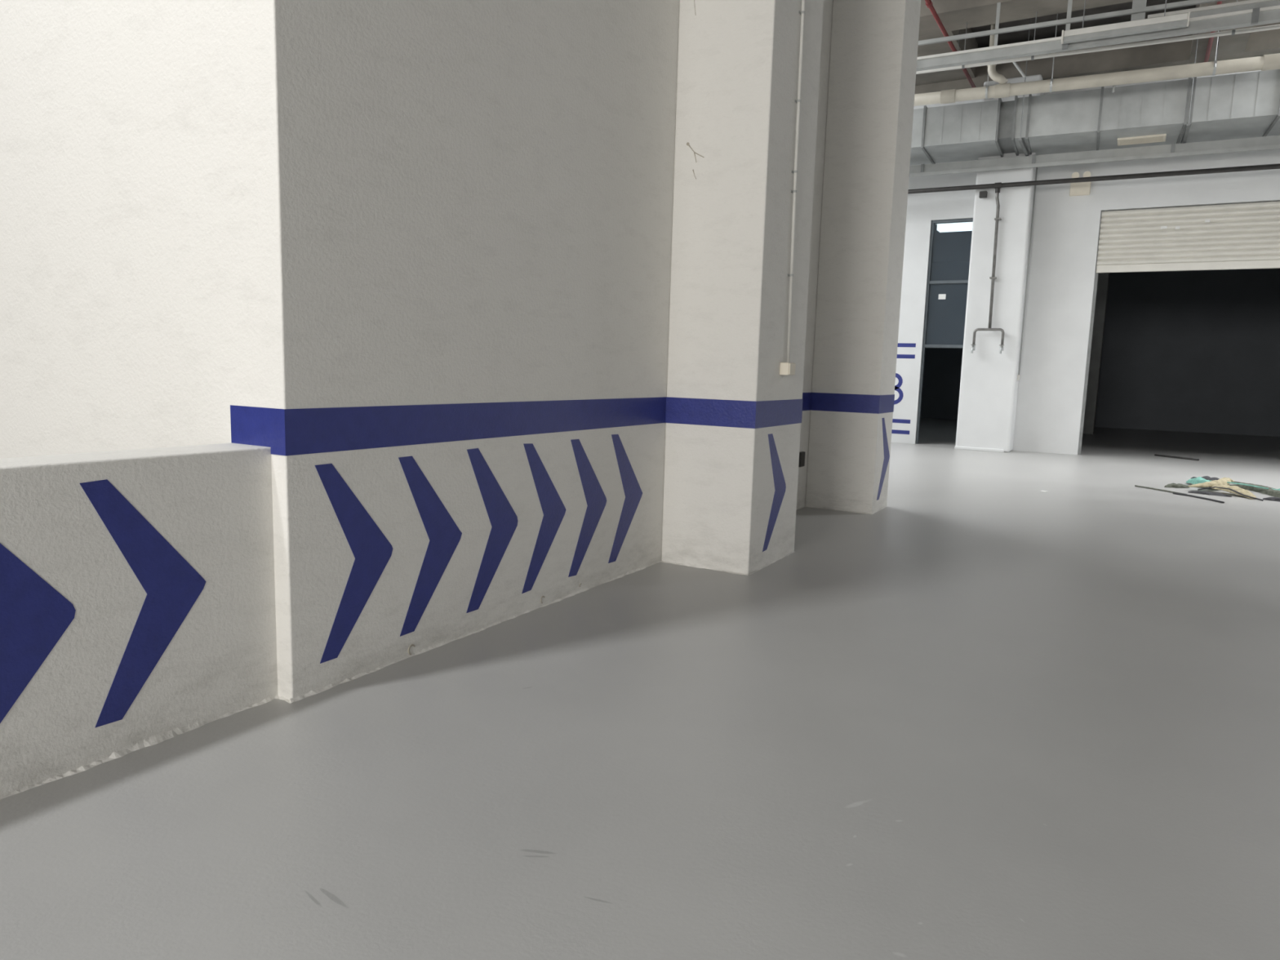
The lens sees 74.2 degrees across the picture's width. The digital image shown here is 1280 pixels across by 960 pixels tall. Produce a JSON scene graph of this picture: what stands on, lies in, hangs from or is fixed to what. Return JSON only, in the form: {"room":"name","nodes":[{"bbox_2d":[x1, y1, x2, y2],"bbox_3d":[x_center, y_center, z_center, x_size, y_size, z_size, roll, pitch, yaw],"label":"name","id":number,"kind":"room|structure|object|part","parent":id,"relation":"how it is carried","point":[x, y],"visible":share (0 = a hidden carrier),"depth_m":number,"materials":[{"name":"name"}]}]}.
{"room":"parking garage","nodes":[
{"label":"parking garage","id":0,"kind":"room"},
{"bbox_2d":[0,443,278,799],"bbox_3d":[-3.785,0.816,0.180,0.300,1.119,8.362,6,9,30],"label":"wall","id":1,"kind":"structure","parent":0,"point":[138,610],"depth_m":3.15,"materials":[{"name":"white paint"}]},
{"bbox_2d":[0,0,833,703],"bbox_3d":[-3.447,-3.861,8.584,9.020,8.201,7.460,6,9,30],"label":"wall","id":2,"kind":"structure","parent":0,"point":[415,255],"depth_m":4.21,"materials":[{"name":"white paint"}]},
{"bbox_2d":[798,451,804,466],"bbox_3d":[1.765,-0.227,9.258,0.035,0.160,0.140,6,9,30],"label":"wall socket","id":3,"kind":"object","parent":2,"relation":"attached to","point":[802,455],"visible":0.82,"depth_m":9.22,"materials":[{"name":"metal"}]},
{"bbox_2d":[0,417,1279,959],"bbox_3d":[5.028,0.271,11.058,22.000,0.150,40.000,6,9,30],"label":"floor","id":4,"kind":"structure","parent":0,"point":[983,713],"depth_m":3.18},
{"bbox_2d":[660,0,823,575],"bbox_3d":[0.850,-3.438,6.337,0.748,8.201,1.026,6,9,30],"label":"pillar","id":5,"kind":"structure","parent":4,"relation":"on","point":[733,422],"depth_m":6.22,"materials":[{"name":"white paint"}]},
{"bbox_2d":[779,0,804,375],"bbox_3d":[1.226,-4.125,6.052,0.082,6.703,0.130,6,9,30],"label":"conduit","id":6,"kind":"object","parent":5,"relation":"attached to","point":[787,368],"visible":1,"depth_m":6.34,"materials":[{"name":"white plastic"}]},
{"bbox_2d":[804,0,920,514],"bbox_3d":[2.468,-3.757,9.100,0.769,8.201,0.677,6,9,30],"label":"pillar","id":7,"kind":"structure","parent":4,"relation":"on","point":[873,46],"depth_m":9.02,"materials":[{"name":"white paint"}]},
{"bbox_2d":[954,74,1044,452],"bbox_3d":[7.344,-4.279,17.343,1.065,7.350,0.665,6,9,30],"label":"column","id":8,"kind":"structure","parent":4,"relation":"on","point":[989,384],"depth_m":17.17,"materials":[{"name":"white paint"}]},
{"bbox_2d":[978,191,987,198],"bbox_3d":[6.892,-5.723,16.988,0.140,0.120,0.140,6,9,30],"label":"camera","id":9,"kind":"object","parent":8,"relation":"attached to","point":[983,194],"visible":1,"depth_m":16.93,"materials":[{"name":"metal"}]},
{"bbox_2d":[1017,167,1037,380],"bbox_3d":[7.801,-4.223,17.029,0.045,4.410,0.100,6,9,30],"label":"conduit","id":10,"kind":"object","parent":8,"relation":"attached to","point":[1018,375],"visible":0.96,"depth_m":17.05,"materials":[{"name":"grey paint"}]},
{"bbox_2d":[907,163,1279,353],"bbox_3d":[8.704,-4.066,16.111,12.607,3.351,0.291,6,9,28],"label":"pipe","id":11,"kind":"object","parent":8,"relation":"attached to","point":[997,186],"visible":0.96,"depth_m":16.48,"materials":[{"name":"metal"}]},
{"bbox_2d":[970,344,975,353],"bbox_3d":[6.787,-2.675,17.263,0.090,0.180,0.182,6,9,30],"label":"tap","id":12,"kind":"object","parent":11,"relation":"on","point":[973,346],"depth_m":17.26,"materials":[{"name":"grey metal"}]},
{"bbox_2d":[999,344,1004,353],"bbox_3d":[7.255,-2.626,16.997,0.090,0.180,0.182,6,9,30],"label":"tap","id":13,"kind":"object","parent":11,"relation":"on","point":[1002,346],"depth_m":17.00,"materials":[{"name":"grey metal"}]},
{"bbox_2d":[1083,272,1110,434],"bbox_3d":[12.779,-4.093,24.182,0.800,5.500,0.800,6,9,30],"label":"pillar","id":14,"kind":"structure","parent":4,"relation":"on","point":[1103,283],"depth_m":23.78,"materials":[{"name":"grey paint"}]},
{"bbox_2d":[1134,484,1187,494],"bbox_3d":[7.307,0.141,11.878,0.053,0.019,0.850,0,8,-15],"label":"strap","id":15,"kind":"object","parent":4,"relation":"on","point":[1135,485],"visible":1,"depth_m":11.93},
{"bbox_2d":[1154,453,1199,460],"bbox_3d":[10.856,-0.459,17.142,0.047,0.036,0.915,-2,8,-23],"label":"stick","id":16,"kind":"object","parent":4,"relation":"on","point":[1156,455],"visible":1,"depth_m":17.11,"materials":[{"name":"metal"}]},
{"bbox_2d":[1164,483,1189,488],"bbox_3d":[7.811,0.076,12.327,0.358,0.059,0.162,0,8,-9],"label":"netting","id":17,"kind":"object","parent":4,"relation":"on","point":[1171,485],"visible":0.99,"depth_m":12.28,"materials":[{"name":"grey fabric"}]},
{"bbox_2d":[1186,476,1210,484],"bbox_3d":[8.279,0.029,12.484,0.230,0.133,0.794,3,8,12],"label":"rag","id":18,"kind":"object","parent":4,"relation":"on","point":[1197,480],"visible":0.55,"depth_m":12.44,"materials":[{"name":"teal fabric"}]},
{"bbox_2d":[1188,477,1234,487],"bbox_3d":[8.435,0.027,12.341,1.493,0.087,0.256,-4,9,-36],"label":"strip","id":19,"kind":"object","parent":18,"relation":"on","point":[1223,481],"visible":0.94,"depth_m":12.08,"materials":[{"name":"beige fabric"}]},
{"bbox_2d":[1173,492,1224,502],"bbox_3d":[7.403,0.233,11.205,0.088,0.022,0.801,0,8,-11],"label":"strap","id":20,"kind":"object","parent":4,"relation":"on","point":[1212,500],"visible":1,"depth_m":11.22,"materials":[{"name":"grey fabric"}]},
{"bbox_2d":[1190,475,1219,480],"bbox_3d":[8.764,-0.005,13.029,0.282,0.092,0.601,1,8,-6],"label":"rag","id":21,"kind":"object","parent":4,"relation":"on","point":[1206,477],"visible":0.18,"depth_m":12.99,"materials":[{"name":"grey fabric"}]},
{"bbox_2d":[1187,490,1231,496],"bbox_3d":[7.850,0.179,11.655,0.217,0.035,0.509,-5,10,-40],"label":"rag","id":22,"kind":"object","parent":4,"relation":"on","point":[1210,493],"visible":1,"depth_m":11.61,"materials":[{"name":"grey fabric"}]},
{"bbox_2d":[1197,486,1263,501],"bbox_3d":[8.041,0.171,11.478,0.244,0.104,0.788,-3,9,-33],"label":"strap","id":23,"kind":"object","parent":4,"relation":"on","point":[1230,489],"visible":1,"depth_m":11.44,"materials":[{"name":"grey fabric"}]},
{"bbox_2d":[1210,484,1256,498],"bbox_3d":[8.185,0.144,11.627,0.232,0.125,0.745,1,8,-4],"label":"strip","id":24,"kind":"object","parent":4,"relation":"on","point":[1246,492],"visible":0.84,"depth_m":11.55,"materials":[{"name":"beige fabric"}]},
{"bbox_2d":[1231,481,1275,488],"bbox_3d":[9.171,0.095,12.567,0.436,0.037,1.082,0,8,-16],"label":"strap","id":25,"kind":"object","parent":4,"relation":"on","point":[1232,482],"visible":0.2,"depth_m":13.00,"materials":[{"name":"grey fabric"}]},
{"bbox_2d":[1228,482,1279,497],"bbox_3d":[8.854,0.141,11.959,0.291,0.089,1.434,2,8,3],"label":"netting","id":26,"kind":"object","parent":4,"relation":"on","point":[1276,493],"visible":0.72,"depth_m":12.00,"materials":[{"name":"grey fabric"}]},
{"bbox_2d":[1208,480,1268,488],"bbox_3d":[8.598,0.061,12.207,0.180,0.029,0.843,-4,9,-35],"label":"strap","id":27,"kind":"object","parent":26,"relation":"on","point":[1209,480],"visible":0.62,"depth_m":12.11,"materials":[{"name":"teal fabric"}]},
{"bbox_2d":[1262,497,1279,502],"bbox_3d":[8.506,0.255,11.142,0.484,0.057,0.193,5,8,22],"label":"rag","id":28,"kind":"object","parent":4,"relation":"on","point":[1273,499],"visible":1,"depth_m":11.19,"materials":[{"name":"grey fabric"}]},
{"bbox_2d":[931,223,972,262],"bbox_3d":[12.100,-6.775,22.192,22.000,0.300,12.370,6,9,30],"label":"ceiling","id":29,"kind":"structure","parent":0,"point":[948,246],"depth_m":26.17,"materials":[{"name":"grey paint"}]},
{"bbox_2d":[935,221,973,232],"bbox_3d":[8.559,-6.463,21.304,2.100,0.290,0.500,6,9,30],"label":"fluorescent light","id":30,"kind":"object","parent":29,"relation":"hanging from","point":[960,226],"visible":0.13,"depth_m":21.47,"materials":[{"name":"white plastic"}]},
{"bbox_2d":[970,0,1195,48],"bbox_3d":[7.552,-7.665,7.337,15.400,0.300,18.300,6,9,30],"label":"ceiling","id":31,"kind":"structure","parent":0,"point":[1049,32],"depth_m":16.03,"materials":[{"name":"concrete"}]},
{"bbox_2d":[915,27,977,85],"bbox_3d":[5.124,-8.453,16.375,2.150,0.650,3.120,6,9,30],"label":"ceiling beam","id":32,"kind":"structure","parent":31,"relation":"attached to","point":[971,43],"depth_m":16.36,"materials":[{"name":"concrete"}]},
{"bbox_2d":[924,0,975,88],"bbox_3d":[5.406,-8.029,14.645,0.090,1.000,5.800,6,9,30],"label":"pipe","id":33,"kind":"object","parent":31,"relation":"hanging from","point":[929,4],"visible":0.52,"depth_m":14.13,"materials":[{"name":"metal"}]},
{"bbox_2d":[918,0,1133,36],"bbox_3d":[7.012,-7.872,13.049,22.000,0.820,0.830,6,9,30],"label":"ceiling beam","id":34,"kind":"structure","parent":31,"relation":"attached to","point":[954,15],"depth_m":13.73,"materials":[{"name":"concrete"}]},
{"bbox_2d":[918,0,1226,45],"bbox_3d":[7.048,-7.076,12.650,12.605,0.650,0.074,6,9,28],"label":"support rail","id":35,"kind":"object","parent":34,"relation":"hanging from","point":[1139,9],"visible":0.63,"depth_m":12.91,"materials":[{"name":"grey metal"}]},
{"bbox_3d":[5.663,-7.218,13.417,0.050,0.650,0.020,6,9,30],"label":"hanger plate","id":36,"kind":"part","parent":35,"relation":"part of","materials":[{"name":"grey paint"}]},
{"bbox_3d":[6.559,-7.129,12.938,0.060,0.650,0.020,6,9,30],"label":"hanger plate","id":37,"kind":"part","parent":35,"relation":"part of","materials":[{"name":"grey paint"}]},
{"bbox_2d":[915,4,1279,71],"bbox_3d":[7.054,-6.654,12.739,12.606,0.190,0.180,6,9,28],"label":"cable tray","id":38,"kind":"object","parent":35,"relation":"hanging from","point":[1269,15],"visible":0.42,"depth_m":12.87,"materials":[{"name":"grey paint"}]},
{"bbox_3d":[6.516,-6.699,12.961,0.082,0.190,0.062,6,9,30],"label":"joint plate","id":39,"kind":"part","parent":38,"relation":"part of","materials":[{"name":"grey metal"}]},
{"bbox_3d":[8.605,-6.490,11.839,0.082,0.190,0.062,6,9,30],"label":"joint plate","id":40,"kind":"part","parent":38,"relation":"part of","materials":[{"name":"grey metal"}]},
{"bbox_3d":[7.376,-7.047,12.501,0.180,0.650,0.020,6,9,30],"label":"hanger plate","id":41,"kind":"part","parent":35,"relation":"part of","materials":[{"name":"grey paint"}]},
{"bbox_2d":[1147,0,1279,18],"bbox_3d":[10.164,-6.597,11.333,5.824,0.165,0.208,6,9,28],"label":"cable tray","id":42,"kind":"object","parent":35,"relation":"attached to","point":[1248,4],"visible":0.5,"depth_m":12.18,"materials":[{"name":"grey paint"}]},
{"bbox_2d":[1189,0,1279,17],"bbox_3d":[10.171,-6.586,11.346,5.822,0.140,0.180,6,9,28],"label":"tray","id":43,"kind":"object","parent":42,"relation":"on","point":[1248,4],"depth_m":12.14,"materials":[{"name":"grey paint"}]},
{"bbox_2d":[915,0,1279,74],"bbox_3d":[7.361,-7.087,13.198,12.610,0.774,0.074,6,8,27],"label":"conduit","id":44,"kind":"object","parent":34,"relation":"attached to","point":[1233,32],"visible":0.56,"depth_m":13.22,"materials":[{"name":"grey metal"}]},
{"bbox_2d":[910,17,1279,165],"bbox_3d":[8.628,-7.339,15.382,12.606,2.375,1.661,6,8,27],"label":"ventilation duct","id":45,"kind":"object","parent":31,"relation":"hanging from","point":[1242,105],"visible":0.65,"depth_m":15.08,"materials":[{"name":"silver metal"}]},
{"bbox_2d":[909,135,1279,177],"bbox_3d":[8.782,-6.079,15.881,12.610,0.235,0.151,6,9,28],"label":"cable tray","id":46,"kind":"object","parent":45,"relation":"hanging from","point":[1264,143],"visible":0.83,"depth_m":15.88,"materials":[{"name":"grey paint"}]},
{"bbox_3d":[5.800,-6.378,17.386,0.060,0.210,0.028,6,9,28],"label":"joint plate","id":47,"kind":"part","parent":46,"relation":"part of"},
{"bbox_3d":[7.637,-6.197,16.424,0.060,0.210,0.028,6,9,28],"label":"joint plate","id":48,"kind":"part","parent":46,"relation":"part of","materials":[{"name":"grey metal"}]},
{"bbox_3d":[9.668,-5.997,15.360,0.060,0.210,0.028,6,9,28],"label":"joint plate","id":49,"kind":"part","parent":46,"relation":"part of","materials":[{"name":"grey metal"}]},
{"bbox_2d":[1117,133,1166,146],"bbox_3d":[9.129,-6.191,15.413,0.760,0.030,0.440,6,9,30],"label":"grille","id":50,"kind":"object","parent":45,"relation":"attached to","point":[1153,138],"visible":1,"depth_m":15.38,"materials":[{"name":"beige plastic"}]},
{"bbox_2d":[914,13,1279,106],"bbox_3d":[7.831,-7.441,13.957,12.619,1.844,0.243,5,8,26],"label":"drain pipe","id":51,"kind":"object","parent":31,"relation":"hanging from","point":[1271,61],"visible":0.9,"depth_m":14.12,"materials":[{"name":"beige plastic"}]},
{"bbox_2d":[1012,62,1026,78],"bbox_3d":[6.431,-7.088,14.466,0.337,0.446,0.044,5,8,24],"label":"rod","id":52,"kind":"object","parent":51,"relation":"attached to","point":[1015,64],"visible":0.65,"depth_m":14.44,"materials":[{"name":"grey paint"}]},
{"bbox_2d":[1061,0,1190,44],"bbox_3d":[7.143,-7.367,12.373,1.636,1.615,0.120,6,9,28],"label":"light","id":53,"kind":"object","parent":31,"relation":"hanging from","point":[1179,20],"visible":1,"depth_m":12.42,"materials":[{"name":"white plastic"}]},
{"bbox_3d":[6.667,-7.491,12.614,0.012,1.460,0.010,6,9,30],"label":"hanger rod","id":54,"kind":"part","parent":53,"relation":"part of","materials":[{"name":"grey metal"}]},
{"bbox_2d":[1189,0,1253,62],"bbox_3d":[9.600,-7.861,13.842,0.800,0.900,3.120,6,9,30],"label":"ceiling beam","id":55,"kind":"structure","parent":31,"relation":"attached to","point":[1229,46],"depth_m":14.61,"materials":[{"name":"concrete"}]},
{"bbox_2d":[1111,30,1220,92],"bbox_3d":[10.799,-6.769,12.867,6.273,0.940,0.046,6,8,27],"label":"conduit","id":56,"kind":"object","parent":55,"relation":"attached to","point":[1113,91],"visible":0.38,"depth_m":14.05,"materials":[{"name":"grey metal"}]},
{"bbox_2d":[1204,0,1222,62],"bbox_3d":[8.761,-7.276,12.782,0.090,0.190,5.800,6,9,30],"label":"pipe","id":57,"kind":"object","parent":55,"relation":"hanging from","point":[1211,39],"visible":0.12,"depth_m":14.47,"materials":[{"name":"metal"}]},
{"bbox_2d":[891,70,1279,454],"bbox_3d":[8.880,-4.189,17.008,22.000,7.350,0.282,6,9,30],"label":"wall","id":58,"kind":"structure","parent":0,"point":[1065,230],"depth_m":17.18,"materials":[{"name":"white paint"}]},
{"bbox_2d":[915,217,973,444],"bbox_3d":[6.675,-3.160,18.352,1.015,4.830,0.080,6,9,30],"label":"door frame","id":59,"kind":"structure","parent":58,"relation":"in","point":[941,296],"depth_m":18.40,"materials":[{"name":"metal"}]},
{"bbox_2d":[1069,171,1091,195],"bbox_3d":[8.689,-5.843,16.694,0.360,0.438,0.125,6,9,30],"label":"emergency light","id":60,"kind":"object","parent":58,"relation":"attached to","point":[1080,188],"visible":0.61,"depth_m":16.67,"materials":[{"name":"beige plastic"}]},
{"bbox_2d":[915,22,1279,93],"bbox_3d":[8.939,-8.157,16.383,22.000,0.660,0.650,6,9,30],"label":"ceiling beam","id":61,"kind":"structure","parent":58,"relation":"on","point":[1260,43],"depth_m":16.05,"materials":[{"name":"concrete"}]},
{"bbox_2d":[1077,200,1279,454],"bbox_3d":[11.267,-2.682,15.755,5.160,4.830,0.172,6,9,30],"label":"roller shutter","id":62,"kind":"object","parent":58,"relation":"attached to","point":[1238,236],"visible":1,"depth_m":16.00,"materials":[{"name":"white metal"}]},
{"bbox_3d":[9.079,-2.917,17.047,0.055,4.830,0.090,6,9,30],"label":"guide rail","id":63,"kind":"part","parent":62,"relation":"part of","materials":[{"name":"white metal"}]},
{"bbox_2d":[920,261,1279,436],"bbox_3d":[15.036,-4.551,27.758,22.000,5.600,0.300,6,9,30],"label":"wall","id":64,"kind":"structure","parent":0,"point":[1196,351],"depth_m":26.61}
]}

